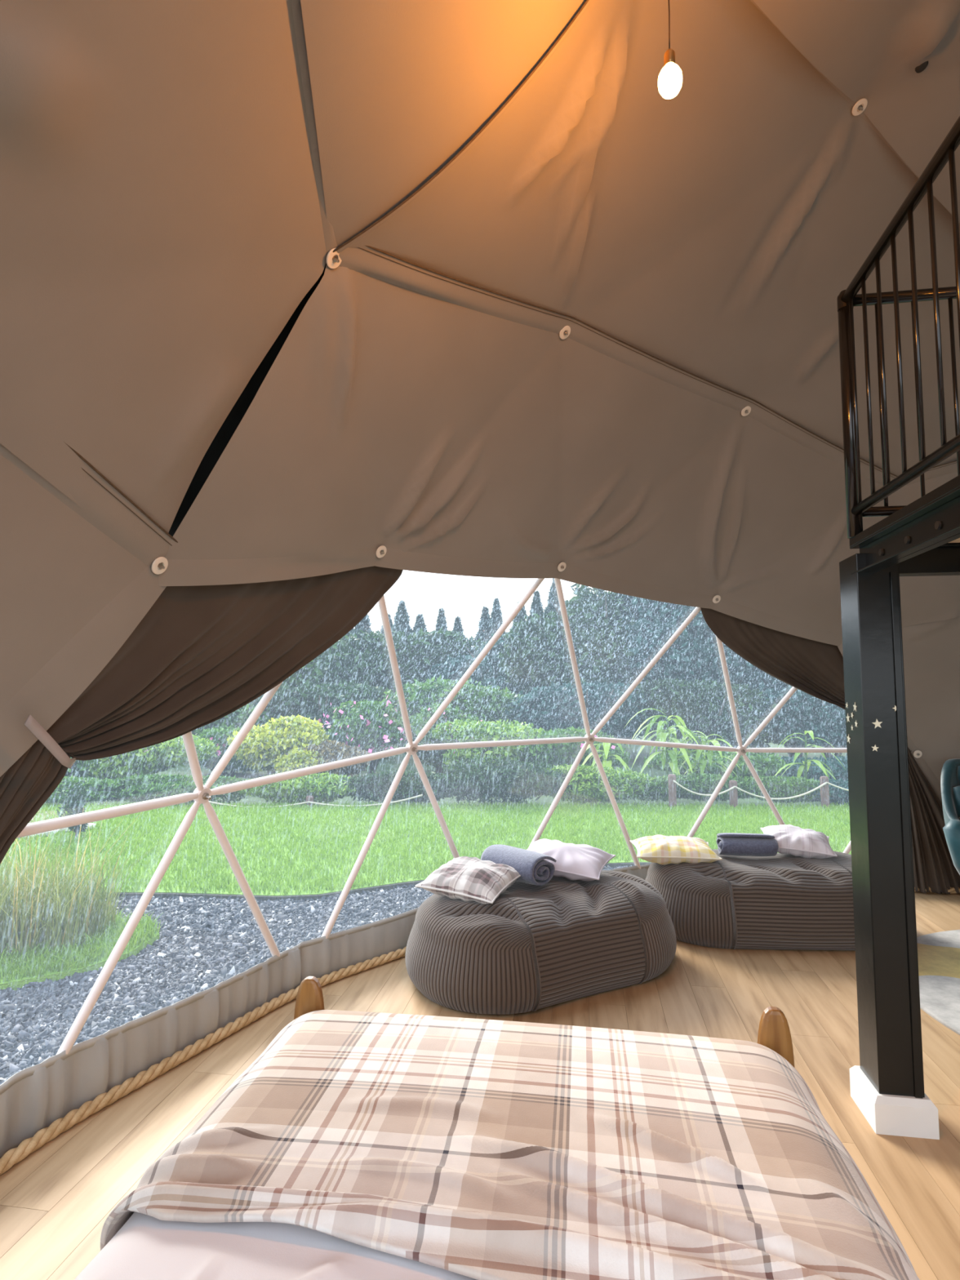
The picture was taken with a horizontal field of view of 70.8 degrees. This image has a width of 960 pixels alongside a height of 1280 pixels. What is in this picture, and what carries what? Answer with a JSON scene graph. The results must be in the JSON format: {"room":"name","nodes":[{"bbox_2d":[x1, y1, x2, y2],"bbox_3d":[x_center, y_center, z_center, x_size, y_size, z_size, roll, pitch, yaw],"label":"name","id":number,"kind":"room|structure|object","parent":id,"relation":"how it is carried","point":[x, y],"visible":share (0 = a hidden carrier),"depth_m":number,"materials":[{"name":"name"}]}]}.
{"room":"tent interior","nodes":[
{"label":"tent interior","id":0,"kind":"room"},
{"bbox_2d":[168,262,326,537],"bbox_3d":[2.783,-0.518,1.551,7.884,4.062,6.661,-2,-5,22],"label":"gap in lining","id":1,"kind":"structure","parent":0,"point":[236,415],"depth_m":2.04,"materials":[{"name":"black"}]},
{"bbox_2d":[0,863,650,1158],"bbox_3d":[0.377,1.451,2.779,2.139,0.221,7.070,-4,-6,44],"label":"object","id":2,"kind":"structure","parent":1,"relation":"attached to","point":[34,1097],"depth_m":2.42,"materials":[{"name":"grey fabric"}]},
{"bbox_2d":[16,577,851,1054],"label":"window frame","id":3,"kind":"structure","parent":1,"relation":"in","point":[202,793],"depth_m":3.29,"materials":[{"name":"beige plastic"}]},
{"bbox_2d":[0,565,403,863],"bbox_3d":[-0.876,0.501,2.223,0.305,1.849,1.732,-3,-6,36],"label":"curtain","id":4,"kind":"object","parent":3,"relation":"hanging from","point":[199,655],"visible":0.8,"depth_m":2.22,"materials":[{"name":"brown fabric"}]},
{"bbox_2d":[700,607,959,893],"bbox_3d":[2.361,0.742,4.452,2.109,1.898,0.209,1,-5,-13],"label":"curtain","id":5,"kind":"object","parent":3,"relation":"hanging from","point":[814,668],"visible":0.56,"depth_m":4.49,"materials":[{"name":"brown fabric"}]},
{"bbox_2d":[0,0,959,804],"bbox_3d":[2.760,-0.423,1.528,7.674,4.014,6.467,-2,-5,22],"label":"ceiling","id":6,"kind":"structure","parent":0,"point":[567,318],"depth_m":2.08,"materials":[{"name":"fabric"}]},
{"bbox_2d":[657,0,682,99],"bbox_3d":[0.406,-1.425,1.459,0.051,0.534,0.051,0,-5,0],"label":"pendant lamp","id":7,"kind":"object","parent":6,"relation":"hanging from","point":[670,77],"visible":1,"depth_m":1.43,"materials":[{"name":"beige glass"}]},
{"bbox_2d":[0,892,959,1279],"bbox_3d":[2.413,1.544,0.754,7.970,0.280,7.970,0,-5,0],"label":"floor","id":8,"kind":"structure","parent":0,"point":[55,1202],"depth_m":2.32,"materials":[{"name":"brown wood"}]},
{"bbox_2d":[0,887,959,1175],"bbox_3d":[0.313,1.545,2.833,1.914,0.045,6.704,-4,-6,44],"label":"rope","id":9,"kind":"object","parent":8,"relation":"on","point":[28,1146],"visible":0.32,"depth_m":2.37,"materials":[{"name":"brown fabric"}]},
{"bbox_2d":[404,870,676,1014],"bbox_3d":[0.324,1.397,3.329,1.406,0.418,0.841,3,-5,-29],"label":"bean bag","id":10,"kind":"object","parent":8,"relation":"on","point":[534,948],"visible":0.81,"depth_m":2.97,"materials":[{"name":"fabric"}]},
{"bbox_2d":[415,856,520,904],"bbox_3d":[-0.041,1.142,3.228,0.409,0.169,0.364,-2,-5,27],"label":"cushion","id":11,"kind":"object","parent":10,"relation":"on","point":[466,878],"visible":0.95,"depth_m":3.13,"materials":[{"name":"fabric"}]},
{"bbox_2d":[480,844,556,885],"bbox_3d":[0.189,1.131,3.409,0.202,0.142,0.374,4,-6,-43],"label":"throw","id":12,"kind":"object","parent":10,"relation":"on","point":[532,867],"visible":0.79,"depth_m":3.31,"materials":[{"name":"fabric"}]},
{"bbox_2d":[526,838,615,881],"bbox_3d":[0.442,1.155,3.558,0.468,0.165,0.366,-2,-5,23],"label":"cushion","id":13,"kind":"object","parent":10,"relation":"on","point":[583,862],"visible":0.73,"depth_m":3.45,"materials":[{"name":"white fabric"}]},
{"bbox_2d":[293,976,794,1066],"bbox_3d":[-0.026,0.948,0.759,1.306,0.900,2.081,-1,-5,9],"label":"bed","id":14,"kind":"object","parent":8,"relation":"on","point":[774,1031],"visible":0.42,"depth_m":1.66,"materials":[{"name":"brown wood"}]},
{"bbox_3d":[-0.024,1.075,0.764,1.429,0.203,2.052,0,-5,0],"label":"mattress","id":15,"kind":"object","parent":14,"relation":"on","visible":0},
{"bbox_2d":[74,1212,476,1279],"bbox_3d":[0.050,1.081,1.260,1.419,0.409,1.077,-1,-5,8],"label":"sheet","id":16,"kind":"object","parent":15,"relation":"on","point":[146,1247],"visible":0.08,"depth_m":1.01,"materials":[{"name":"white fabric"}]},
{"bbox_2d":[100,1009,919,1279],"bbox_3d":[0.067,1.151,1.351,1.428,0.508,0.940,-1,-5,8],"label":"blanket","id":17,"kind":"object","parent":16,"relation":"on","point":[476,1148],"visible":0.97,"depth_m":1.19,"materials":[{"name":"beige fabric"}]},
{"bbox_2d":[644,848,855,950],"bbox_3d":[1.675,1.444,3.907,1.490,0.420,0.848,0,-5,0],"label":"bean bag","id":18,"kind":"object","parent":8,"relation":"on","point":[780,901],"visible":0.62,"depth_m":3.57,"materials":[{"name":"fabric"}]},
{"bbox_2d":[630,834,722,865],"bbox_3d":[1.128,1.221,3.936,0.467,0.152,0.348,0,-5,6],"label":"cushion","id":19,"kind":"object","parent":18,"relation":"on","point":[663,850],"visible":0.99,"depth_m":3.81,"materials":[{"name":"yellow fabric"}]},
{"bbox_2d":[716,832,778,856],"bbox_3d":[1.572,1.206,3.987,0.324,0.128,0.163,0,-5,7],"label":"throw","id":20,"kind":"object","parent":18,"relation":"on","point":[728,843],"visible":1,"depth_m":3.93,"materials":[{"name":"fabric"}]},
{"bbox_2d":[760,824,837,858],"bbox_3d":[1.887,1.200,4.027,0.389,0.173,0.325,-2,-5,19],"label":"cushion","id":21,"kind":"object","parent":18,"relation":"on","point":[796,841],"visible":0.82,"depth_m":3.92,"materials":[{"name":"white fabric"}]},
{"bbox_2d":[839,553,939,1139],"bbox_3d":[1.312,0.617,2.218,0.178,1.800,0.198,-1,-5,8],"label":"support post","id":22,"kind":"object","parent":8,"relation":"on","point":[887,1086],"visible":0.9,"depth_m":2.16,"materials":[{"name":"black metal"}]},
{"bbox_2d":[871,745,878,751],"bbox_3d":[1.268,0.347,2.169,0.023,0.022,0.001,-1,-5,8],"label":"sticker","id":23,"kind":"object","parent":22,"relation":"attached to","point":[874,748],"visible":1,"depth_m":2.17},
{"bbox_2d":[871,719,882,728],"bbox_3d":[1.278,0.269,2.174,0.032,0.032,0.001,-1,-5,8],"label":"sticker","id":24,"kind":"object","parent":22,"relation":"attached to","point":[877,723],"visible":1,"depth_m":2.17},
{"bbox_2d":[849,475,959,576],"bbox_3d":[2.255,-0.426,0.437,2.540,0.125,3.450,-1,-5,8],"label":"mezzanine","id":25,"kind":"object","parent":22,"relation":"on","point":[922,536],"visible":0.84,"depth_m":1.97,"materials":[{"name":"black paint"}]},
{"bbox_2d":[836,115,959,538],"bbox_3d":[2.139,-0.914,0.511,2.324,0.860,3.324,-1,-5,8],"label":"railing","id":26,"kind":"object","parent":25,"relation":"on","point":[857,508],"visible":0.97,"depth_m":2.04,"materials":[{"name":"black metal"}]},
{"bbox_2d":[916,929,959,1035],"bbox_3d":[2.927,1.562,2.804,2.104,0.013,2.104,0,-5,0],"label":"rug","id":27,"kind":"object","parent":8,"relation":"on","point":[938,953],"visible":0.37,"depth_m":3.19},
{"bbox_2d":[940,758,959,875],"bbox_3d":[3.108,1.196,3.954,0.820,0.930,0.705,0,-5,0],"label":"armchair","id":28,"kind":"object","parent":8,"relation":"on","point":[950,772],"visible":1,"depth_m":4.09,"materials":[{"name":"teal fabric"}]},
{"label":"outside","id":29,"kind":"structure","parent":0,"visible":0},
{"bbox_2d":[44,732,847,806],"bbox_3d":[-0.006,3.266,19.801,120.000,0.001,120.000,0,-5,0],"label":"ground","id":30,"kind":"structure","parent":29,"point":[394,762],"depth_m":14.19,"materials":[{"name":"green plant"}]},
{"bbox_2d":[63,755,126,778],"bbox_3d":[-7.292,2.179,11.916,2.184,0.927,1.560,0,-5,0],"label":"shrub","id":31,"kind":"object","parent":30,"relation":"on","point":[76,769],"visible":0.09,"depth_m":11.59,"materials":[{"name":"green plant"}]},
{"bbox_2d":[80,733,220,781],"bbox_3d":[-6.240,2.162,12.461,2.610,1.065,2.156,-2,-5,22],"label":"shrub","id":32,"kind":"object","parent":30,"relation":"on","point":[155,758],"visible":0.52,"depth_m":11.78,"materials":[{"name":"green plant"}]},
{"bbox_2d":[179,702,273,751],"bbox_3d":[-7.359,2.126,17.087,4.443,1.891,1.774,0,-5,0],"label":"hedge","id":33,"kind":"object","parent":30,"relation":"on","point":[238,717],"visible":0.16,"depth_m":16.60,"materials":[{"name":"green plant"}]},
{"bbox_2d":[194,724,264,776],"bbox_3d":[-5.056,2.278,13.987,1.909,1.074,2.095,3,-5,-30],"label":"shrub","id":34,"kind":"object","parent":30,"relation":"on","point":[220,738],"visible":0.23,"depth_m":13.49,"materials":[{"name":"green plant"}]},
{"bbox_2d":[226,714,330,775],"bbox_3d":[-3.801,2.052,12.731,1.841,1.314,1.321,2,-5,-23],"label":"shrub","id":35,"kind":"object","parent":30,"relation":"on","point":[260,750],"visible":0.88,"depth_m":12.46,"materials":[{"name":"yellow plant"}]},
{"bbox_2d":[273,746,324,773],"bbox_3d":[-3.240,2.290,12.153,0.995,0.739,0.789,-4,-6,39],"label":"shrub","id":36,"kind":"object","parent":30,"relation":"on","point":[295,759],"visible":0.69,"depth_m":11.93,"materials":[{"name":"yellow plant"}]},
{"bbox_2d":[253,639,346,703],"bbox_3d":[-7.939,1.169,23.962,7.000,4.932,4.757,0,-5,0],"label":"tree","id":37,"kind":"object","parent":30,"relation":"on","point":[296,678],"visible":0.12,"depth_m":22.52,"materials":[{"name":"green plant"}]},
{"bbox_2d":[0,868,613,1082],"bbox_3d":[2.997,1.634,-0.131,22.000,0.001,16.000,0,-5,0],"label":"gravel bed","id":38,"kind":"object","parent":30,"relation":"on","point":[222,913],"depth_m":4.63,"materials":[{"name":"grey gravel"}]},
{"bbox_2d":[0,903,164,990],"bbox_3d":[-4.313,1.909,3.683,4.380,0.060,2.450,0,-5,0],"label":"grass verge","id":39,"kind":"structure","parent":38,"relation":"on","point":[14,984],"depth_m":3.90,"materials":[{"name":"green plant"}]},
{"bbox_2d":[0,794,157,954],"bbox_3d":[-3.735,1.329,4.030,3.189,1.153,2.109,0,-5,0],"label":"stalks","id":40,"kind":"object","parent":39,"relation":"on","point":[33,878],"visible":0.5,"depth_m":4.32,"materials":[{"name":"plant"}]},
{"bbox_2d":[0,807,175,955],"bbox_3d":[-3.892,1.532,4.303,3.540,0.792,2.276,1,-5,-14],"label":"grass","id":41,"kind":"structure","parent":39,"relation":"on","point":[59,904],"depth_m":4.31,"materials":[{"name":"green plant"}]},
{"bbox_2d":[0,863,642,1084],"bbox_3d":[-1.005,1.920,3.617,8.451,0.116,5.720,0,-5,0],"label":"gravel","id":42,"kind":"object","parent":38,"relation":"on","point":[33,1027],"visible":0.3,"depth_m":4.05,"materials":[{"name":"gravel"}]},
{"bbox_2d":[248,679,399,734],"bbox_3d":[-3.966,2.049,17.395,4.465,2.111,1.937,0,-5,0],"label":"hedge","id":43,"kind":"object","parent":30,"relation":"on","point":[304,701],"visible":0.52,"depth_m":16.98,"materials":[{"name":"green plant"}]},
{"bbox_2d":[297,738,370,777],"bbox_3d":[-2.748,2.256,12.466,1.525,0.867,1.080,0,-5,0],"label":"shrub","id":44,"kind":"object","parent":30,"relation":"on","point":[331,751],"visible":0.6,"depth_m":12.22,"materials":[{"name":"plant"}]},
{"bbox_2d":[339,627,353,642],"bbox_3d":[-5.332,1.348,27.297,2.394,5.052,1.957,-2,-5,23],"label":"conifer","id":45,"kind":"object","parent":30,"relation":"on","point":[352,629],"visible":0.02,"depth_m":27.27,"materials":[{"name":"green plant"}]},
{"bbox_2d":[351,613,372,638],"bbox_3d":[-4.453,1.159,25.403,3.066,5.125,2.386,0,-5,0],"label":"conifer","id":46,"kind":"object","parent":30,"relation":"on","point":[364,624],"visible":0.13,"depth_m":25.32,"materials":[{"name":"green plant"}]},
{"bbox_2d":[318,696,434,774],"bbox_3d":[-2.194,1.947,13.675,2.155,1.689,2.180,-3,-6,37],"label":"shrub","id":47,"kind":"object","parent":30,"relation":"on","point":[372,726],"visible":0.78,"depth_m":13.33,"materials":[{"name":"green plant"}]},
{"bbox_2d":[379,613,393,633],"bbox_3d":[-3.693,1.372,26.747,2.938,4.921,2.405,2,-5,-18],"label":"conifer","id":48,"kind":"object","parent":30,"relation":"on","point":[381,629],"visible":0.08,"depth_m":26.86,"materials":[{"name":"green plant"}]},
{"bbox_2d":[305,626,486,699],"bbox_3d":[-2.631,1.527,21.723,6.531,3.884,3.795,0,-5,0],"label":"tree","id":49,"kind":"object","parent":30,"relation":"on","point":[366,660],"visible":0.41,"depth_m":20.94,"materials":[{"name":"green plant"}]},
{"bbox_2d":[391,600,412,638],"bbox_3d":[-2.904,1.086,24.806,3.047,5.181,2.374,1,-5,-12],"label":"conifer","id":50,"kind":"object","parent":30,"relation":"on","point":[402,623],"visible":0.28,"depth_m":24.80,"materials":[{"name":"green plant"}]},
{"bbox_2d":[411,613,427,634],"bbox_3d":[-2.189,1.324,24.351,2.805,4.636,2.176,-1,-5,11],"label":"conifer","id":51,"kind":"object","parent":30,"relation":"on","point":[420,623],"visible":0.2,"depth_m":24.41,"materials":[{"name":"green plant"}]},
{"bbox_2d":[0,798,851,902],"bbox_3d":[-0.004,2.168,6.833,60.000,0.045,10.030,0,-5,0],"label":"lawn","id":52,"kind":"structure","parent":30,"relation":"on","point":[191,893],"depth_m":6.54,"materials":[{"name":"green plant"}]},
{"bbox_2d":[29,809,87,822],"bbox_3d":[-8.379,2.224,8.046,7.250,0.020,4.000,0,-5,0],"label":"soil bed","id":53,"kind":"object","parent":52,"relation":"on","point":[38,810],"depth_m":8.74,"materials":[{"name":"brown soil"}]},
{"bbox_2d":[17,829,59,838],"bbox_3d":[-4.954,2.166,7.571,0.433,0.110,0.201,4,-6,-41],"label":"edging stone","id":54,"kind":"object","parent":53,"relation":"on","point":[57,830],"visible":0.14,"depth_m":7.54,"materials":[{"name":"grey stone"}]},
{"bbox_2d":[58,822,95,831],"bbox_3d":[-4.719,2.193,7.900,0.418,0.110,0.192,4,-6,-38],"label":"edging stone","id":55,"kind":"object","parent":53,"relation":"on","point":[90,824],"visible":0.18,"depth_m":7.91,"materials":[{"name":"grey stone"}]},
{"bbox_2d":[56,781,89,838],"bbox_3d":[-4.509,1.908,7.489,0.355,0.694,0.331,0,-5,0],"label":"sapling","id":56,"kind":"object","parent":52,"relation":"on","point":[71,804],"visible":0.68,"depth_m":7.45,"materials":[{"name":"green plant"}]},
{"bbox_2d":[44,774,134,804],"bbox_3d":[-6.196,2.197,9.949,2.862,0.422,0.917,0,-5,0],"label":"plants","id":57,"kind":"object","parent":52,"relation":"on","point":[100,789],"visible":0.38,"depth_m":9.83,"materials":[{"name":"green plant"}]},
{"bbox_2d":[115,773,252,804],"bbox_3d":[-4.329,2.203,10.042,2.190,0.457,0.942,1,-5,-6],"label":"plants","id":58,"kind":"object","parent":52,"relation":"on","point":[148,786],"visible":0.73,"depth_m":9.83,"materials":[{"name":"green plant"}]},
{"bbox_2d":[236,772,359,804],"bbox_3d":[-2.600,2.183,10.023,1.918,0.499,0.852,0,-5,0],"label":"plants","id":59,"kind":"object","parent":52,"relation":"on","point":[322,786],"visible":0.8,"depth_m":9.77,"materials":[{"name":"green plant"}]},
{"bbox_2d":[306,795,313,807],"bbox_3d":[-2.410,2.305,9.565,0.112,0.202,0.112,0,-5,0],"label":"fence post","id":60,"kind":"object","parent":52,"relation":"on","point":[310,797],"visible":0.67,"depth_m":9.53,"materials":[{"name":"brown wood"}]},
{"bbox_2d":[208,800,308,807],"bbox_3d":[-3.210,2.291,9.506,1.605,0.148,0.026,0,-5,0],"label":"rope","id":61,"kind":"object","parent":60,"relation":"attached to","point":[210,802],"visible":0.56,"depth_m":9.49,"materials":[{"name":"beige fabric"}]},
{"bbox_2d":[308,794,422,807],"bbox_3d":[-1.609,2.259,9.509,1.605,0.178,0.026,0,-5,0],"label":"rope","id":62,"kind":"object","parent":60,"relation":"attached to","point":[420,795],"visible":0.81,"depth_m":9.50,"materials":[{"name":"beige fabric"}]},
{"bbox_2d":[334,768,398,804],"label":"plants","id":63,"kind":"object","parent":52,"relation":"on","point":[375,787],"depth_m":9.80,"materials":[{"name":"green plant"}]},
{"bbox_2d":[390,768,430,804],"label":"plants","id":64,"kind":"object","parent":52,"relation":"on","point":[411,784],"depth_m":9.75,"materials":[{"name":"green plant"}]},
{"bbox_2d":[424,770,471,801],"label":"plants","id":65,"kind":"object","parent":52,"relation":"on","point":[432,774],"depth_m":9.86,"materials":[{"name":"green plant"}]},
{"bbox_2d":[429,756,584,804],"bbox_3d":[0.392,2.074,9.947,2.470,0.714,0.960,0,-5,-2],"label":"plants","id":66,"kind":"object","parent":52,"relation":"on","point":[513,779],"visible":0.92,"depth_m":9.77,"materials":[{"name":"green plant"}]},
{"bbox_2d":[622,774,668,803],"label":"plants","id":67,"kind":"object","parent":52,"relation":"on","point":[662,790],"depth_m":9.86,"materials":[{"name":"green plant"}]},
{"bbox_2d":[667,773,676,808],"bbox_3d":[2.726,2.160,9.578,0.112,0.510,0.112,0,-5,0],"label":"fence post","id":68,"kind":"object","parent":52,"relation":"on","point":[672,785],"visible":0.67,"depth_m":9.54,"materials":[{"name":"brown wood"}]},
{"bbox_2d":[672,779,734,795],"bbox_3d":[3.154,2.083,9.514,0.870,0.223,0.026,0,-5,1],"label":"rope","id":69,"kind":"object","parent":68,"relation":"attached to","point":[673,780],"visible":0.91,"depth_m":9.50,"materials":[{"name":"beige fabric"}]},
{"bbox_2d":[673,771,723,801],"label":"plants","id":70,"kind":"object","parent":52,"relation":"on","point":[707,784],"depth_m":9.84,"materials":[{"name":"green plant"}]},
{"bbox_2d":[728,780,737,808],"bbox_3d":[3.583,2.201,9.555,0.112,0.430,0.112,0,-5,0],"label":"fence post","id":71,"kind":"object","parent":52,"relation":"on","point":[733,796],"visible":0.67,"depth_m":9.52,"materials":[{"name":"brown wood"}]},
{"bbox_2d":[734,782,826,799],"bbox_3d":[4.236,2.123,9.511,1.315,0.250,0.026,0,-5,-1],"label":"rope","id":72,"kind":"object","parent":71,"relation":"attached to","point":[824,783],"visible":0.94,"depth_m":9.50,"materials":[{"name":"beige fabric"}]},
{"bbox_2d":[715,774,756,801],"label":"plants","id":73,"kind":"object","parent":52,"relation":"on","point":[723,797],"depth_m":9.86,"materials":[{"name":"green plant"}]},
{"bbox_2d":[738,774,831,804],"bbox_3d":[4.341,2.203,9.990,1.746,0.410,0.746,0,-5,3],"label":"plants","id":74,"kind":"object","parent":52,"relation":"on","point":[777,787],"visible":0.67,"depth_m":9.79,"materials":[{"name":"green plant"}]},
{"bbox_2d":[804,778,821,802],"label":"plants","id":75,"kind":"object","parent":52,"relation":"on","point":[815,797],"depth_m":9.74,"materials":[{"name":"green plant"}]},
{"bbox_2d":[819,776,829,808],"bbox_3d":[4.887,2.177,9.577,0.112,0.485,0.112,0,-5,0],"label":"fence post","id":76,"kind":"object","parent":52,"relation":"on","point":[824,790],"visible":0.67,"depth_m":9.54,"materials":[{"name":"brown wood"}]},
{"bbox_2d":[826,782,848,791],"bbox_3d":[5.687,2.109,9.622,1.621,0.202,0.026,1,-5,-7],"label":"rope","id":77,"kind":"object","parent":76,"relation":"attached to","point":[828,783],"visible":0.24,"depth_m":9.54,"materials":[{"name":"beige fabric"}]},
{"bbox_2d":[827,777,848,805],"label":"plants","id":78,"kind":"object","parent":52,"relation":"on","point":[839,795],"depth_m":9.79,"materials":[{"name":"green plant"}]},
{"bbox_2d":[433,607,448,657],"bbox_3d":[-1.595,1.278,28.181,2.286,5.345,1.915,1,-5,-8],"label":"conifer","id":79,"kind":"object","parent":30,"relation":"on","point":[441,622],"visible":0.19,"depth_m":28.27,"materials":[{"name":"green plant"}]},
{"bbox_2d":[399,699,487,773],"bbox_3d":[-0.805,2.047,14.310,1.973,1.582,1.376,0,-5,7],"label":"shrub","id":80,"kind":"object","parent":30,"relation":"on","point":[449,713],"visible":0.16,"depth_m":14.18,"materials":[{"name":"green plant"}]},
{"bbox_2d":[375,675,537,725],"bbox_3d":[-0.368,1.955,16.895,4.392,2.226,1.921,0,-5,4],"label":"hedge","id":81,"kind":"object","parent":30,"relation":"on","point":[491,704],"visible":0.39,"depth_m":16.42,"materials":[{"name":"green plant"}]},
{"bbox_2d":[452,616,463,636],"bbox_3d":[-0.866,1.423,26.530,2.318,4.794,1.832,0,-5,0],"label":"conifer","id":82,"kind":"object","parent":30,"relation":"on","point":[457,625],"visible":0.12,"depth_m":26.59,"materials":[{"name":"green plant"}]},
{"bbox_2d":[426,629,540,700],"bbox_3d":[1.270,1.502,20.898,5.725,3.788,3.464,0,-5,0],"label":"tree","id":83,"kind":"object","parent":30,"relation":"on","point":[487,671],"visible":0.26,"depth_m":20.03,"materials":[{"name":"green plant"}]},
{"bbox_2d":[474,606,493,642],"bbox_3d":[0.216,1.205,24.555,2.351,4.915,2.123,-3,-6,36],"label":"conifer","id":84,"kind":"object","parent":30,"relation":"on","point":[485,631],"visible":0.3,"depth_m":24.55,"materials":[{"name":"green plant"}]},
{"bbox_2d":[431,718,545,771],"bbox_3d":[0.306,2.170,13.371,2.568,1.218,2.030,0,-5,0],"label":"shrub","id":85,"kind":"object","parent":30,"relation":"on","point":[459,731],"visible":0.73,"depth_m":12.78,"materials":[{"name":"green plant"}]},
{"bbox_2d":[490,597,506,634],"bbox_3d":[0.634,1.065,27.092,2.477,5.603,1.874,1,-5,-11],"label":"conifer","id":86,"kind":"object","parent":30,"relation":"on","point":[496,617],"visible":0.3,"depth_m":27.15,"materials":[{"name":"green plant"}]},
{"bbox_2d":[509,600,528,631],"bbox_3d":[1.462,1.087,24.847,2.974,5.201,2.349,0,-5,0],"label":"conifer","id":87,"kind":"object","parent":30,"relation":"on","point":[522,613],"visible":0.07,"depth_m":24.86,"materials":[{"name":"green plant"}]},
{"bbox_2d":[528,590,545,627],"bbox_3d":[2.301,0.917,26.991,2.864,5.887,2.216,-1,-5,14],"label":"conifer","id":88,"kind":"object","parent":30,"relation":"on","point":[536,605],"visible":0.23,"depth_m":27.07,"materials":[{"name":"green plant"}]},
{"bbox_2d":[543,577,559,618],"bbox_3d":[3.065,0.612,27.706,3.483,6.614,2.695,1,-5,-11],"label":"conifer","id":89,"kind":"object","parent":30,"relation":"on","point":[553,595],"visible":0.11,"depth_m":27.70,"materials":[{"name":"green plant"}]},
{"bbox_2d":[543,763,572,788],"label":"plants","id":90,"kind":"object","parent":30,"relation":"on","point":[566,770],"depth_m":9.97,"materials":[{"name":"green plant"}]},
{"bbox_2d":[515,725,631,768],"bbox_3d":[1.665,2.178,12.874,2.244,1.115,1.728,1,-5,-8],"label":"shrub","id":91,"kind":"object","parent":30,"relation":"on","point":[559,753],"visible":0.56,"depth_m":12.37,"materials":[{"name":"green plant"}]},
{"bbox_2d":[505,680,660,746],"bbox_3d":[2.540,2.014,16.528,3.862,2.055,1.886,0,-5,2],"label":"hedge","id":92,"kind":"object","parent":30,"relation":"on","point":[557,706],"visible":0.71,"depth_m":15.95,"materials":[{"name":"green plant"}]},
{"bbox_2d":[497,583,672,700],"bbox_3d":[3.519,0.459,18.921,5.969,5.539,3.432,1,-5,-14],"label":"tree","id":93,"kind":"object","parent":30,"relation":"on","point":[602,654],"visible":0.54,"depth_m":18.21,"materials":[{"name":"green plant"}]},
{"bbox_2d":[560,764,611,804],"label":"plants","id":94,"kind":"object","parent":30,"relation":"on","point":[590,778],"depth_m":9.81,"materials":[{"name":"green plant"}]},
{"bbox_2d":[582,742,630,770],"bbox_3d":[2.028,2.033,10.655,0.794,0.997,1.016,-2,-5,28],"label":"plant","id":95,"kind":"object","parent":30,"relation":"on","point":[606,762],"visible":0.41,"depth_m":10.49,"materials":[{"name":"green plant"}]},
{"bbox_2d":[603,766,658,800],"label":"plants","id":96,"kind":"object","parent":30,"relation":"on","point":[625,782],"depth_m":9.79,"materials":[{"name":"green plant"}]},
{"bbox_2d":[624,708,711,799],"bbox_3d":[3.089,1.824,10.844,1.238,1.448,1.245,-3,-6,34],"label":"plant","id":97,"kind":"object","parent":30,"relation":"on","point":[663,735],"visible":0.82,"depth_m":10.78,"materials":[{"name":"green plant"}]},
{"bbox_2d":[608,592,794,700],"bbox_3d":[6.041,0.430,18.090,5.296,5.467,3.021,1,-5,-5],"label":"tree","id":98,"kind":"object","parent":30,"relation":"on","point":[677,662],"visible":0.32,"depth_m":17.06,"materials":[{"name":"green plant"}]},
{"bbox_2d":[626,676,784,753],"bbox_3d":[5.387,1.959,16.327,3.885,2.144,1.754,0,-5,-2],"label":"hedge","id":99,"kind":"object","parent":30,"relation":"on","point":[705,708],"visible":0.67,"depth_m":15.88,"materials":[{"name":"green plant"}]},
{"bbox_2d":[677,730,741,777],"bbox_3d":[3.671,2.031,10.824,1.010,1.118,0.999,0,-5,0],"label":"plant","id":100,"kind":"object","parent":30,"relation":"on","point":[708,754],"visible":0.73,"depth_m":10.81,"materials":[{"name":"green plant"}]},
{"bbox_2d":[643,748,786,778],"bbox_3d":[4.431,2.384,12.768,2.545,0.728,2.351,0,-5,0],"label":"shrub","id":101,"kind":"object","parent":30,"relation":"on","point":[763,763],"visible":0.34,"depth_m":12.11,"materials":[{"name":"green plant"}]},
{"bbox_2d":[691,630,803,758],"bbox_3d":[8.228,1.091,17.959,5.700,4.144,3.271,0,-5,0],"label":"tree","id":102,"kind":"object","parent":30,"relation":"on","point":[790,754],"visible":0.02,"depth_m":17.14,"materials":[{"name":"green plant"}]},
{"bbox_2d":[762,684,846,758],"bbox_3d":[8.564,2.020,16.349,3.898,2.040,1.728,0,-5,-2],"label":"hedge","id":103,"kind":"object","parent":30,"relation":"on","point":[803,712],"visible":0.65,"depth_m":15.77,"materials":[{"name":"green plant"}]},
{"bbox_2d":[774,730,844,779],"bbox_3d":[5.261,2.017,10.995,1.075,1.096,0.838,0,-5,0],"label":"plant","id":104,"kind":"object","parent":30,"relation":"on","point":[806,762],"visible":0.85,"depth_m":10.97,"materials":[{"name":"green plant"}]},
{"bbox_2d":[772,755,848,782],"bbox_3d":[6.418,2.402,12.406,2.574,0.636,2.057,0,-5,0],"label":"shrub","id":105,"kind":"object","parent":30,"relation":"on","point":[835,766],"visible":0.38,"depth_m":11.79,"materials":[{"name":"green plant"}]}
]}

